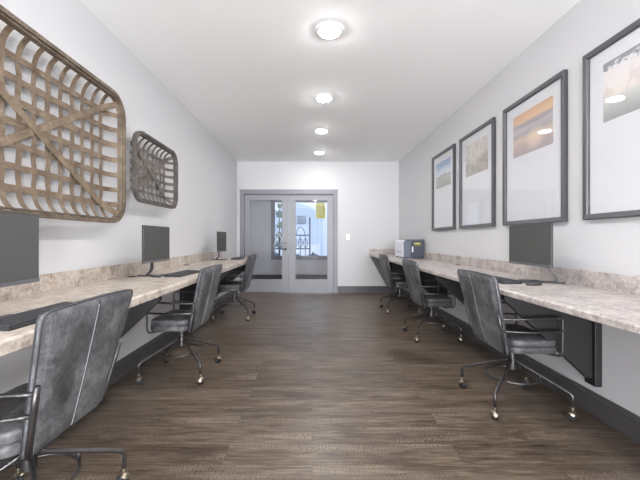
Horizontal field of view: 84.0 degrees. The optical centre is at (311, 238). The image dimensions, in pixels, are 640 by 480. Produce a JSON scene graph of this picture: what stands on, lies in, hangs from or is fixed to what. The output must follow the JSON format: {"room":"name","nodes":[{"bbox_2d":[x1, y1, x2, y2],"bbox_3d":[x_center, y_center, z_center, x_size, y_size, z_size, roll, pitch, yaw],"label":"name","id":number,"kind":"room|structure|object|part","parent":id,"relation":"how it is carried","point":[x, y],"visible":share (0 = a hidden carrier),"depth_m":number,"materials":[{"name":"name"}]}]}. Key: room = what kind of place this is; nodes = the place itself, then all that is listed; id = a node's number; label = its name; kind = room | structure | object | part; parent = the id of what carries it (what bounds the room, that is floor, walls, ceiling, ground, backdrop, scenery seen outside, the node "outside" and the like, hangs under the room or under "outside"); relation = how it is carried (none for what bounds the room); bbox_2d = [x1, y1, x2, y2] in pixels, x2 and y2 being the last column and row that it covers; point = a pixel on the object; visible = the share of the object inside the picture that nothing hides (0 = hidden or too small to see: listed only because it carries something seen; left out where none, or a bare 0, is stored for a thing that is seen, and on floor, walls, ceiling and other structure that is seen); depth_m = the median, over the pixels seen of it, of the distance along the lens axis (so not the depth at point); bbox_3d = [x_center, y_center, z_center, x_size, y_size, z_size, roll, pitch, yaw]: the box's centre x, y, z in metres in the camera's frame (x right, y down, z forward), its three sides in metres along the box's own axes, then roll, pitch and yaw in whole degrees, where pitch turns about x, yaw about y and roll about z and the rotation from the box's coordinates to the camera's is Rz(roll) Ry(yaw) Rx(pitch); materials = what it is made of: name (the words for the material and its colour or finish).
{"room":"computer lab","nodes":[
{"label":"computer lab","id":0,"kind":"room"},
{"bbox_2d":[0,0,236,393],"bbox_3d":[-1.640,-0.245,1.945,0.140,2.750,10.970,0,0,0],"label":"wall","id":1,"kind":"structure","parent":0,"point":[207,173],"depth_m":2.78,"materials":[{"name":"grey paint"}]},
{"bbox_2d":[0,4,125,222],"bbox_3d":[-1.504,-0.600,1.960,0.128,0.970,1.580,0,0,0],"label":"basket","id":2,"kind":"object","parent":1,"relation":"attached to","point":[43,131],"visible":1,"depth_m":2.08,"materials":[{"name":"wicker"}]},
{"bbox_2d":[0,252,221,301],"bbox_3d":[-1.560,0.259,2.550,0.019,0.106,7.100,0,0,0],"label":"backsplash","id":3,"kind":"structure","parent":1,"relation":"attached to","point":[49,282],"depth_m":2.45,"materials":[{"name":"stone"}]},
{"bbox_2d":[0,292,237,465],"bbox_3d":[-1.560,1.058,2.015,0.020,0.145,10.830,0,0,0],"label":"baseboard","id":4,"kind":"structure","parent":1,"relation":"attached to","point":[123,366],"depth_m":3.25,"materials":[{"name":"grey paint"}]},
{"bbox_2d":[0,252,256,356],"bbox_3d":[-1.260,0.284,2.550,0.618,0.156,7.100,0,0,0],"label":"countertop","id":5,"kind":"structure","parent":1,"relation":"attached to","point":[74,285],"depth_m":2.24,"materials":[{"name":"stone"}]},
{"bbox_2d":[0,212,39,316],"bbox_3d":[-1.278,0.102,1.345,0.225,0.421,0.500,0,0,0],"label":"monitor","id":6,"kind":"object","parent":5,"relation":"on","point":[19,232],"visible":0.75,"depth_m":1.48,"materials":[{"name":"plastic"}]},
{"bbox_2d":[0,301,72,330],"bbox_3d":[-1.085,0.300,1.425,0.136,0.024,0.450,0,0,1],"label":"keyboard","id":7,"kind":"object","parent":5,"relation":"on","point":[26,318],"visible":0.57,"depth_m":1.31,"materials":[{"name":"plastic"}]},
{"bbox_2d":[137,225,169,276],"bbox_3d":[-1.347,0.102,2.980,0.225,0.421,0.500,0,0,0],"label":"monitor","id":8,"kind":"object","parent":5,"relation":"on","point":[155,239],"visible":0.94,"depth_m":2.95,"materials":[{"name":"plastic"}]},
{"bbox_2d":[164,270,198,276],"bbox_3d":[-1.130,0.300,3.130,0.136,0.024,0.450,0,0,3],"label":"keyboard","id":9,"kind":"object","parent":5,"relation":"on","point":[184,272],"visible":1,"depth_m":3.02,"materials":[{"name":"plastic"}]},
{"bbox_2d":[211,231,227,259],"bbox_3d":[-1.387,0.102,5.280,0.225,0.421,0.500,0,0,0],"label":"monitor","id":10,"kind":"object","parent":5,"relation":"on","point":[221,236],"visible":1,"depth_m":5.26,"materials":[{"name":"plastic"}]},
{"bbox_2d":[231,257,244,259],"bbox_3d":[-1.150,0.300,5.550,0.136,0.024,0.450,0,0,0],"label":"keyboard","id":11,"kind":"object","parent":5,"relation":"on","point":[234,258],"visible":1,"depth_m":5.37,"materials":[{"name":"plastic"}]},
{"bbox_2d":[119,296,161,339],"bbox_3d":[-1.276,0.646,2.300,0.589,0.568,0.090,0,0,0],"label":"bracket","id":12,"kind":"object","parent":1,"relation":"attached to","point":[136,313],"visible":0.03,"depth_m":2.28,"materials":[{"name":"black metal"}]},
{"bbox_2d":[130,131,177,208],"bbox_3d":[-1.504,-0.618,3.365,0.128,0.605,0.910,0,0,0],"label":"basket","id":13,"kind":"object","parent":1,"relation":"attached to","point":[135,152],"visible":1,"depth_m":3.34,"materials":[{"name":"wicker"}]},
{"bbox_2d":[180,270,229,308],"bbox_3d":[-1.276,0.646,4.250,0.589,0.568,0.090,0,0,0],"label":"bracket","id":14,"kind":"object","parent":1,"relation":"attached to","point":[183,296],"visible":0.07,"depth_m":4.23,"materials":[{"name":"black metal"}]},
{"bbox_2d":[216,264,245,296],"bbox_3d":[-1.276,0.646,5.700,0.589,0.568,0.090,0,0,0],"label":"bracket","id":15,"kind":"object","parent":1,"relation":"attached to","point":[240,268],"visible":0.23,"depth_m":5.68,"materials":[{"name":"black metal"}]},
{"bbox_2d":[251,200,326,274],"bbox_3d":[0.000,-0.245,9.870,8.400,2.750,0.140,0,0,0],"label":"wall","id":16,"kind":"structure","parent":0,"point":[260,209],"depth_m":9.80,"materials":[{"name":"grey paint"}]},
{"bbox_2d":[252,275,326,278],"bbox_3d":[0.000,1.055,9.791,8.400,0.150,0.018,0,0,0],"label":"baseboard","id":17,"kind":"structure","parent":16,"relation":"attached to","point":[253,276],"depth_m":9.78,"materials":[{"name":"grey paint"}]},
{"bbox_2d":[271,200,326,259],"bbox_3d":[-0.275,-0.275,9.830,1.710,1.690,0.100,0,0,0],"label":"window","id":18,"kind":"structure","parent":16,"relation":"in","point":[273,257],"depth_m":9.78,"materials":[{"name":"grey paint"}]},
{"bbox_2d":[316,203,324,217],"bbox_3d":[0.235,-0.815,9.739,0.250,0.490,0.005,0,0,0],"label":"notice sheet","id":19,"kind":"object","parent":18,"relation":"hanging from","point":[320,207],"visible":1,"depth_m":9.74,"materials":[{"name":"yellow paper"}]},
{"bbox_3d":[0.217,-0.780,9.738,0.175,0.260,0.001,0,0,0],"label":"sheet panel","id":20,"kind":"part","parent":19,"relation":"part of","materials":[{"name":"yellow paper"}]},
{"bbox_2d":[237,162,398,292],"bbox_3d":[0.000,-0.245,7.500,8.400,2.750,0.140,0,0,0],"label":"wall","id":21,"kind":"structure","parent":0,"point":[368,192],"depth_m":7.43,"materials":[{"name":"grey paint"}]},
{"bbox_2d":[245,195,288,291],"bbox_3d":[-0.953,0.090,7.452,0.926,2.048,0.107,0,0,0],"label":"door","id":22,"kind":"structure","parent":21,"relation":"in","point":[256,285],"depth_m":7.46,"materials":[{"name":"grey paint"}]},
{"bbox_2d":[239,189,337,292],"bbox_3d":[-0.485,0.049,7.495,2.056,2.163,0.190,0,0,0],"label":"trim","id":23,"kind":"structure","parent":21,"relation":"attached to","point":[243,192],"depth_m":7.41,"materials":[{"name":"grey paint"}]},
{"bbox_2d":[289,195,332,291],"bbox_3d":[-0.019,0.090,7.479,0.930,2.048,0.051,0,0,0],"label":"door","id":24,"kind":"structure","parent":21,"relation":"in","point":[295,285],"depth_m":7.46,"materials":[{"name":"grey paint"}]},
{"bbox_2d":[338,286,397,292],"bbox_3d":[1.167,1.058,7.420,1.265,0.145,0.020,0,0,0],"label":"baseboard","id":25,"kind":"structure","parent":21,"relation":"attached to","point":[341,289],"depth_m":7.41,"materials":[{"name":"grey paint"}]},
{"bbox_2d":[370,256,398,285],"bbox_3d":[1.518,0.667,7.407,0.605,0.632,0.045,0,0,0],"label":"end panel","id":26,"kind":"object","parent":21,"relation":"attached to","point":[376,261],"visible":0.21,"depth_m":7.38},
{"bbox_2d":[0,293,639,479],"bbox_3d":[0.000,1.180,3.170,8.400,0.100,13.540,0,0,0],"label":"floor","id":27,"kind":"structure","parent":0,"point":[313,386],"depth_m":2.30,"materials":[{"name":"brown wood"}]},
{"bbox_2d":[0,289,132,479],"bbox_3d":[-1.097,0.677,1.387,0.557,0.906,0.573,0,0,0],"label":"office chair","id":28,"kind":"object","parent":27,"relation":"on","point":[76,347],"visible":1,"depth_m":1.29,"materials":[{"name":"grey leather"}]},
{"bbox_3d":[-1.234,0.936,1.258,0.248,0.231,0.248,0,0,0],"label":"leg","id":29,"kind":"part","parent":28,"relation":"part of","materials":[{"name":"silver metal"}]},
{"bbox_3d":[-1.130,0.657,1.387,0.306,0.050,0.452,0,0,0],"label":"seat","id":30,"kind":"part","parent":28,"relation":"part of","materials":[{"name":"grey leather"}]},
{"bbox_2d":[10,468,26,479],"bbox_3d":[-1.347,1.078,1.629,0.057,0.060,0.055,0,0,0],"label":"caster","id":31,"kind":"object","parent":28,"relation":"attached to","point":[17,474],"depth_m":1.62,"materials":[{"name":"gold metal"}]},
{"bbox_3d":[-1.081,0.607,1.207,0.411,0.269,0.211,0,0,0],"label":"armrest","id":32,"kind":"part","parent":28,"relation":"part of","materials":[{"name":"grey metal"}]},
{"bbox_3d":[-0.975,0.936,1.257,0.340,0.231,0.020,0,0,45],"label":"leg","id":33,"kind":"part","parent":28,"relation":"part of","materials":[{"name":"grey metal"}]},
{"bbox_3d":[-0.975,0.936,1.517,0.020,0.231,0.340,0,0,45],"label":"leg","id":34,"kind":"part","parent":28,"relation":"part of","materials":[{"name":"grey metal"}]},
{"bbox_3d":[-1.081,0.607,1.567,0.411,0.269,0.211,0,0,0],"label":"armrest","id":35,"kind":"part","parent":28,"relation":"part of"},
{"bbox_2d":[118,467,130,478],"bbox_3d":[-0.863,1.078,1.629,0.057,0.060,0.054,0,0,0],"label":"caster","id":36,"kind":"object","parent":28,"relation":"attached to","point":[124,474],"depth_m":1.62,"materials":[{"name":"gold metal"}]},
{"bbox_2d":[135,264,222,384],"bbox_3d":[-1.092,0.677,3.000,0.557,0.906,0.573,0,0,2],"label":"office chair","id":37,"kind":"object","parent":27,"relation":"on","point":[178,320],"visible":0.98,"depth_m":2.84,"materials":[{"name":"grey leather"}]},
{"bbox_2d":[135,374,141,381],"bbox_3d":[-1.349,1.078,2.765,0.052,0.060,0.060,0,0,2],"label":"caster","id":38,"kind":"object","parent":37,"relation":"attached to","point":[139,378],"depth_m":2.75,"materials":[{"name":"gold metal"}]},
{"bbox_3d":[-1.233,0.936,2.875,0.248,0.231,0.248,0,0,2],"label":"leg","id":39,"kind":"part","parent":37,"relation":"part of","materials":[{"name":"grey metal"}]},
{"bbox_3d":[-1.125,0.657,3.001,0.306,0.050,0.452,0,0,2],"label":"seat","id":40,"kind":"part","parent":37,"relation":"part of","materials":[{"name":"grey leather"}]},
{"bbox_3d":[-1.081,0.607,2.819,0.411,0.269,0.211,0,0,2],"label":"armrest","id":41,"kind":"part","parent":37,"relation":"part of","materials":[{"name":"grey metal"}]},
{"bbox_3d":[-0.974,0.936,2.866,0.020,0.231,0.340,0,0,-43],"label":"leg","id":42,"kind":"part","parent":37,"relation":"part of","materials":[{"name":"grey metal"}]},
{"bbox_3d":[-1.070,0.607,3.179,0.411,0.269,0.211,0,0,2],"label":"armrest","id":43,"kind":"part","parent":37,"relation":"part of","materials":[{"name":"grey metal"}]},
{"bbox_2d":[196,374,203,382],"bbox_3d":[-0.865,1.078,2.751,0.058,0.060,0.054,0,0,2],"label":"caster","id":44,"kind":"object","parent":37,"relation":"attached to","point":[200,379],"depth_m":2.74,"materials":[{"name":"gold metal"}]},
{"bbox_3d":[-0.967,0.936,3.126,0.340,0.231,0.020,0,0,-43],"label":"leg","id":45,"kind":"part","parent":37,"relation":"part of","materials":[{"name":"grey metal"}]},
{"bbox_3d":[-0.897,0.485,2.994,0.160,0.517,0.554,0,0,2],"label":"backrest","id":46,"kind":"part","parent":37,"relation":"part of","materials":[{"name":"grey leather"}]},
{"bbox_2d":[211,254,256,320],"bbox_3d":[-1.112,0.677,5.140,0.557,0.906,0.573,0,0,1],"label":"office chair","id":47,"kind":"object","parent":27,"relation":"on","point":[234,286],"visible":0.97,"depth_m":4.97,"materials":[{"name":"grey leather"}]},
{"bbox_3d":[-1.251,0.936,5.014,0.248,0.231,0.248,0,0,1],"label":"leg","id":48,"kind":"part","parent":47,"relation":"part of","materials":[{"name":"grey metal"}]},
{"bbox_3d":[-1.145,0.657,5.141,0.306,0.050,0.452,0,0,1],"label":"seat","id":49,"kind":"part","parent":47,"relation":"part of","materials":[{"name":"grey leather"}]},
{"bbox_3d":[-1.099,0.607,4.960,0.411,0.269,0.211,0,0,1],"label":"armrest","id":50,"kind":"part","parent":47,"relation":"part of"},
{"bbox_3d":[-1.092,0.607,5.319,0.411,0.269,0.211,0,0,1],"label":"armrest","id":51,"kind":"part","parent":47,"relation":"part of","materials":[{"name":"grey metal"}]},
{"bbox_3d":[-0.993,0.936,5.008,0.020,0.231,0.340,0,0,-44],"label":"leg","id":52,"kind":"part","parent":47,"relation":"part of","materials":[{"name":"grey metal"}]},
{"bbox_3d":[-0.988,0.936,5.267,0.340,0.231,0.020,0,0,-44],"label":"leg","id":53,"kind":"part","parent":47,"relation":"part of","materials":[{"name":"grey metal"}]},
{"bbox_3d":[-0.917,0.485,5.136,0.160,0.517,0.554,0,0,1],"label":"backrest","id":54,"kind":"part","parent":47,"relation":"part of","materials":[{"name":"grey leather"}]},
{"bbox_2d":[244,292,333,292],"bbox_3d":[-0.485,1.124,7.500,1.870,0.012,0.140,0,0,0],"label":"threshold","id":55,"kind":"structure","parent":27,"relation":"on","point":[244,292],"depth_m":7.43,"materials":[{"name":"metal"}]},
{"bbox_2d":[379,254,420,313],"bbox_3d":[1.372,0.687,5.600,0.557,0.886,0.573,0,0,-1],"label":"office chair","id":56,"kind":"object","parent":27,"relation":"on","point":[391,282],"visible":0.87,"depth_m":5.47,"materials":[{"name":"grey leather"}]},
{"bbox_3d":[1.177,0.505,5.598,0.160,0.517,0.554,0,0,-1],"label":"backrest","id":57,"kind":"part","parent":56,"relation":"part of","materials":[{"name":"grey leather"}]},
{"bbox_3d":[1.249,0.936,5.728,0.340,0.231,0.020,0,0,44],"label":"leg","id":58,"kind":"part","parent":56,"relation":"part of","materials":[{"name":"grey metal"}]},
{"bbox_3d":[1.252,0.936,5.469,0.020,0.231,0.340,0,0,44],"label":"leg","id":59,"kind":"part","parent":56,"relation":"part of","materials":[{"name":"grey metal"}]},
{"bbox_3d":[1.357,0.627,5.420,0.411,0.269,0.211,0,0,-1],"label":"armrest","id":60,"kind":"part","parent":56,"relation":"part of","materials":[{"name":"grey metal"}]},
{"bbox_3d":[1.405,0.677,5.600,0.306,0.050,0.452,0,0,-1],"label":"seat","id":61,"kind":"part","parent":56,"relation":"part of","materials":[{"name":"grey leather"}]},
{"bbox_2d":[402,259,463,342],"bbox_3d":[1.377,0.687,4.120,0.557,0.886,0.573,0,0,-1],"label":"office chair","id":62,"kind":"object","parent":27,"relation":"on","point":[411,269],"visible":0.99,"depth_m":3.96,"materials":[{"name":"grey leather"}]},
{"bbox_3d":[1.182,0.505,4.118,0.160,0.517,0.554,0,0,-1],"label":"backrest","id":63,"kind":"part","parent":62,"relation":"part of","materials":[{"name":"grey leather"}]},
{"bbox_3d":[1.254,0.936,4.248,0.340,0.231,0.020,0,0,44],"label":"leg","id":64,"kind":"part","parent":62,"relation":"part of","materials":[{"name":"grey metal"}]},
{"bbox_3d":[1.359,0.627,4.300,0.411,0.269,0.211,0,0,-1],"label":"armrest","id":65,"kind":"part","parent":62,"relation":"part of","materials":[{"name":"grey metal"}]},
{"bbox_3d":[1.257,0.936,3.989,0.020,0.231,0.340,0,0,44],"label":"leg","id":66,"kind":"part","parent":62,"relation":"part of","materials":[{"name":"grey metal"}]},
{"bbox_3d":[1.363,0.627,3.940,0.411,0.269,0.211,0,0,-1],"label":"armrest","id":67,"kind":"part","parent":62,"relation":"part of","materials":[{"name":"grey metal"}]},
{"bbox_3d":[1.410,0.677,4.120,0.306,0.050,0.452,0,0,-1],"label":"seat","id":68,"kind":"part","parent":62,"relation":"part of","materials":[{"name":"grey leather"}]},
{"bbox_3d":[1.515,0.936,3.993,0.248,0.231,0.248,0,0,-1],"label":"leg","id":69,"kind":"part","parent":62,"relation":"part of","materials":[{"name":"grey metal"}]},
{"bbox_2d":[457,269,577,419],"bbox_3d":[1.376,0.677,2.458,0.557,0.906,0.573,0,0,0],"label":"office chair","id":70,"kind":"object","parent":27,"relation":"on","point":[481,292],"visible":0.99,"depth_m":2.30,"materials":[{"name":"grey leather"}]},
{"bbox_2d":[458,376,464,383],"bbox_3d":[1.142,1.078,2.700,0.058,0.060,0.054,0,0,0],"label":"caster","id":71,"kind":"object","parent":70,"relation":"attached to","point":[461,381],"depth_m":2.69,"materials":[{"name":"gold metal"}]},
{"bbox_3d":[1.181,0.485,2.458,0.160,0.517,0.554,0,0,0],"label":"backrest","id":72,"kind":"part","parent":70,"relation":"part of","materials":[{"name":"grey leather"}]},
{"bbox_3d":[1.254,0.936,2.588,0.340,0.231,0.020,0,0,45],"label":"leg","id":73,"kind":"part","parent":70,"relation":"part of","materials":[{"name":"grey metal"}]},
{"bbox_3d":[1.360,0.607,2.638,0.411,0.269,0.211,0,0,0],"label":"armrest","id":74,"kind":"part","parent":70,"relation":"part of","materials":[{"name":"grey metal"}]},
{"bbox_2d":[490,407,499,417],"bbox_3d":[1.142,1.078,2.216,0.057,0.060,0.054,0,0,0],"label":"caster","id":75,"kind":"object","parent":70,"relation":"attached to","point":[494,413],"depth_m":2.20,"materials":[{"name":"gold metal"}]},
{"bbox_3d":[1.254,0.936,2.328,0.020,0.231,0.340,0,0,45],"label":"leg","id":76,"kind":"part","parent":70,"relation":"part of","materials":[{"name":"grey metal"}]},
{"bbox_3d":[1.409,0.657,2.458,0.306,0.050,0.452,0,0,0],"label":"seat","id":77,"kind":"part","parent":70,"relation":"part of","materials":[{"name":"grey leather"}]},
{"bbox_3d":[1.360,0.607,2.278,0.411,0.269,0.211,0,0,0],"label":"armrest","id":78,"kind":"part","parent":70,"relation":"part of","materials":[{"name":"grey metal"}]},
{"bbox_3d":[1.513,0.936,2.329,0.248,0.231,0.248,0,0,0],"label":"leg","id":79,"kind":"part","parent":70,"relation":"part of","materials":[{"name":"grey metal"}]},
{"bbox_2d":[568,406,577,417],"bbox_3d":[1.626,1.078,2.216,0.057,0.060,0.055,0,0,0],"label":"caster","id":80,"kind":"object","parent":70,"relation":"attached to","point":[572,413],"depth_m":2.20,"materials":[{"name":"gold metal"}]},
{"bbox_2d":[81,0,579,161],"bbox_3d":[0.000,-1.670,3.200,8.400,0.100,13.480,0,0,0],"label":"ceiling","id":81,"kind":"structure","parent":0,"point":[250,72],"depth_m":3.22,"materials":[{"name":"white paint"}]},
{"bbox_2d":[313,150,324,153],"bbox_3d":[0.137,-1.605,6.610,0.224,0.031,0.224,0,0,0],"label":"recessed light","id":82,"kind":"object","parent":81,"relation":"in","point":[319,151],"visible":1,"depth_m":6.55,"materials":[{"name":"white glass"}]},
{"bbox_2d":[314,128,328,132],"bbox_3d":[0.137,-1.605,5.280,0.224,0.031,0.224,0,0,0],"label":"recessed light","id":83,"kind":"object","parent":81,"relation":"in","point":[317,130],"visible":1,"depth_m":5.23,"materials":[{"name":"white glass"}]},
{"bbox_2d":[314,93,333,101],"bbox_3d":[0.137,-1.605,4.060,0.224,0.031,0.224,0,0,0],"label":"recessed light","id":84,"kind":"object","parent":81,"relation":"in","point":[324,97],"visible":1,"depth_m":4.02,"materials":[{"name":"white glass"}]},
{"bbox_2d":[315,21,343,38],"bbox_3d":[0.137,-1.605,2.750,0.224,0.031,0.224,0,0,0],"label":"recessed light","id":85,"kind":"object","parent":81,"relation":"in","point":[328,29],"visible":1,"depth_m":2.71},
{"bbox_2d":[399,0,639,415],"bbox_3d":[1.890,-0.245,1.945,0.140,2.750,10.970,0,0,0],"label":"wall","id":86,"kind":"structure","parent":0,"point":[612,245],"depth_m":2.59,"materials":[{"name":"grey paint"}]},
{"bbox_2d":[389,262,405,277],"bbox_3d":[1.520,0.640,6.050,0.600,0.580,0.090,0,0,0],"label":"bracket","id":87,"kind":"object","parent":86,"relation":"attached to","point":[393,266],"visible":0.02,"depth_m":6.03,"materials":[{"name":"black metal"}]},
{"bbox_2d":[402,266,447,307],"bbox_3d":[1.520,0.640,4.800,0.600,0.580,0.090,0,0,0],"label":"bracket","id":88,"kind":"object","parent":86,"relation":"attached to","point":[424,276],"visible":0.35,"depth_m":4.78,"materials":[{"name":"black metal"}]},
{"bbox_3d":[1.498,0.615,4.800,0.555,0.530,0.040,0,0,0],"label":"plate","id":89,"kind":"part","parent":88,"relation":"part of","materials":[{"name":"black paint"}]},
{"bbox_2d":[432,144,455,230],"bbox_3d":[1.800,-0.665,4.890,0.035,1.080,0.810,0,0,0],"label":"framed picture","id":90,"kind":"object","parent":86,"relation":"attached to","point":[443,163],"visible":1,"depth_m":4.84,"materials":[{"name":"grey metal"}]},
{"bbox_2d":[436,156,450,188],"bbox_3d":[1.807,-0.900,4.890,0.002,0.360,0.524,0,0,0],"label":"print","id":91,"kind":"object","parent":90,"relation":"attached to","point":[443,166],"depth_m":4.88},
{"bbox_2d":[435,275,464,305],"bbox_3d":[1.520,0.640,3.500,0.600,0.580,0.090,0,0,0],"label":"bracket","id":92,"kind":"object","parent":86,"relation":"attached to","point":[453,286],"visible":0.03,"depth_m":3.48,"materials":[{"name":"black metal"}]},
{"bbox_2d":[459,117,495,228],"bbox_3d":[1.800,-0.665,3.910,0.035,1.080,0.800,0,0,0],"label":"framed picture","id":93,"kind":"object","parent":86,"relation":"attached to","point":[477,149],"visible":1,"depth_m":3.85,"materials":[{"name":"grey metal"}]},
{"bbox_2d":[466,134,487,176],"bbox_3d":[1.807,-0.900,3.910,0.002,0.360,0.524,0,0,0],"label":"print","id":94,"kind":"object","parent":93,"relation":"attached to","point":[477,149],"depth_m":3.87},
{"bbox_2d":[369,249,639,334],"bbox_3d":[1.504,0.278,3.215,0.629,0.144,8.429,0,0,0],"label":"countertop","id":95,"kind":"structure","parent":86,"relation":"attached to","point":[609,299],"depth_m":2.19,"materials":[{"name":"stone"}]},
{"bbox_2d":[395,239,423,257],"bbox_3d":[1.629,0.160,5.973,0.343,0.304,0.574,0,0,0],"label":"printer","id":96,"kind":"object","parent":95,"relation":"on","point":[405,248],"visible":0.99,"depth_m":5.70,"materials":[{"name":"plastic"}]},
{"bbox_3d":[1.692,0.161,5.693,0.203,0.270,0.006,0,0,0],"label":"panel","id":97,"kind":"part","parent":96,"relation":"part of","materials":[{"name":"grey plastic"}]},
{"bbox_2d":[492,275,521,283],"bbox_3d":[1.375,0.300,2.680,0.136,0.024,0.450,0,0,-3],"label":"keyboard","id":98,"kind":"object","parent":95,"relation":"on","point":[501,280],"visible":0.41,"depth_m":2.48,"materials":[{"name":"plastic"}]},
{"bbox_2d":[498,277,521,283],"bbox_3d":[1.375,0.301,2.680,0.136,0.022,0.450,0,0,-3],"label":"keys","id":99,"kind":"object","parent":98,"relation":"on","point":[501,280],"depth_m":2.48,"materials":[{"name":"plastic"}]},
{"bbox_2d":[526,280,541,285],"bbox_3d":[1.501,0.294,2.400,0.116,0.036,0.066,0,0,-11],"label":"computer mouse","id":100,"kind":"object","parent":95,"relation":"on","point":[530,282],"visible":1,"depth_m":2.38,"materials":[{"name":"plastic"}]},
{"bbox_2d":[509,223,565,283],"bbox_3d":[1.581,0.102,2.590,0.251,0.420,0.446,0,0,-28],"label":"monitor","id":101,"kind":"object","parent":95,"relation":"on","point":[529,244],"visible":0.84,"depth_m":2.53,"materials":[{"name":"plastic"}]},
{"bbox_2d":[401,288,639,444],"bbox_3d":[1.810,1.058,2.015,0.020,0.145,10.830,0,0,0],"label":"baseboard","id":102,"kind":"structure","parent":86,"relation":"attached to","point":[619,418],"depth_m":2.39,"materials":[{"name":"grey paint"}]},
{"bbox_2d":[424,252,639,295],"bbox_3d":[1.810,0.259,3.215,0.019,0.106,8.429,0,0,0],"label":"backsplash","id":103,"kind":"structure","parent":86,"relation":"attached to","point":[628,284],"depth_m":2.57,"materials":[{"name":"stone"}]},
{"bbox_2d":[502,69,567,225],"bbox_3d":[1.800,-0.665,2.924,0.035,1.080,0.807,0,0,0],"label":"framed picture","id":104,"kind":"object","parent":86,"relation":"attached to","point":[535,126],"visible":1,"depth_m":2.86,"materials":[{"name":"grey metal"}]},
{"bbox_2d":[513,95,552,158],"bbox_3d":[1.807,-0.900,2.924,0.002,0.360,0.524,0,0,0],"label":"print","id":105,"kind":"object","parent":104,"relation":"attached to","point":[532,126],"depth_m":2.90},
{"bbox_2d":[501,295,601,386],"bbox_3d":[1.520,0.640,2.270,0.600,0.580,0.090,0,0,0],"label":"bracket","id":106,"kind":"object","parent":86,"relation":"attached to","point":[582,337],"visible":0.57,"depth_m":2.25,"materials":[{"name":"black metal"}]},
{"bbox_2d":[582,18,639,219],"bbox_3d":[1.800,-0.665,1.940,0.035,1.080,0.810,0,0,0],"label":"framed picture","id":107,"kind":"object","parent":86,"relation":"attached to","point":[611,70],"visible":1,"depth_m":2.14,"materials":[{"name":"grey metal"}]},
{"bbox_2d":[603,43,639,122],"bbox_3d":[1.807,-0.900,1.940,0.002,0.360,0.524,0,0,0],"label":"print","id":108,"kind":"object","parent":107,"relation":"attached to","point":[621,72],"depth_m":2.07},
{"bbox_3d":[0.000,1.200,34.970,60.000,0.100,50.060,0,0,0],"label":"ground","id":109,"kind":"structure","parent":0,"visible":0},
{"bbox_2d":[275,203,281,252],"bbox_3d":[-1.127,-0.050,12.195,0.546,2.402,0.465,0,0,-41],"label":"leafy tree","id":110,"kind":"object","parent":109,"relation":"on","point":[279,225],"visible":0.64,"depth_m":12.16,"materials":[{"name":"green plant"}]},
{"bbox_2d":[275,217,310,255],"bbox_3d":[-0.873,0.225,11.400,1.655,1.850,0.050,0,0,0],"label":"iron railing","id":111,"kind":"object","parent":109,"relation":"on","point":[309,235],"visible":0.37,"depth_m":11.39,"materials":[{"name":"grey metal"}]},
{"bbox_3d":[-0.070,0.225,11.400,0.050,1.850,0.050,0,0,0],"label":"post","id":112,"kind":"part","parent":111,"relation":"part of","materials":[{"name":"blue metal"}]},
{"bbox_2d":[275,203,326,255],"bbox_3d":[0.000,-2.100,19.890,18.000,6.500,6.220,0,0,0],"label":"building","id":113,"kind":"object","parent":109,"relation":"on","point":[304,211],"visible":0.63,"depth_m":16.94,"materials":[{"name":"blue paint"}]}
]}

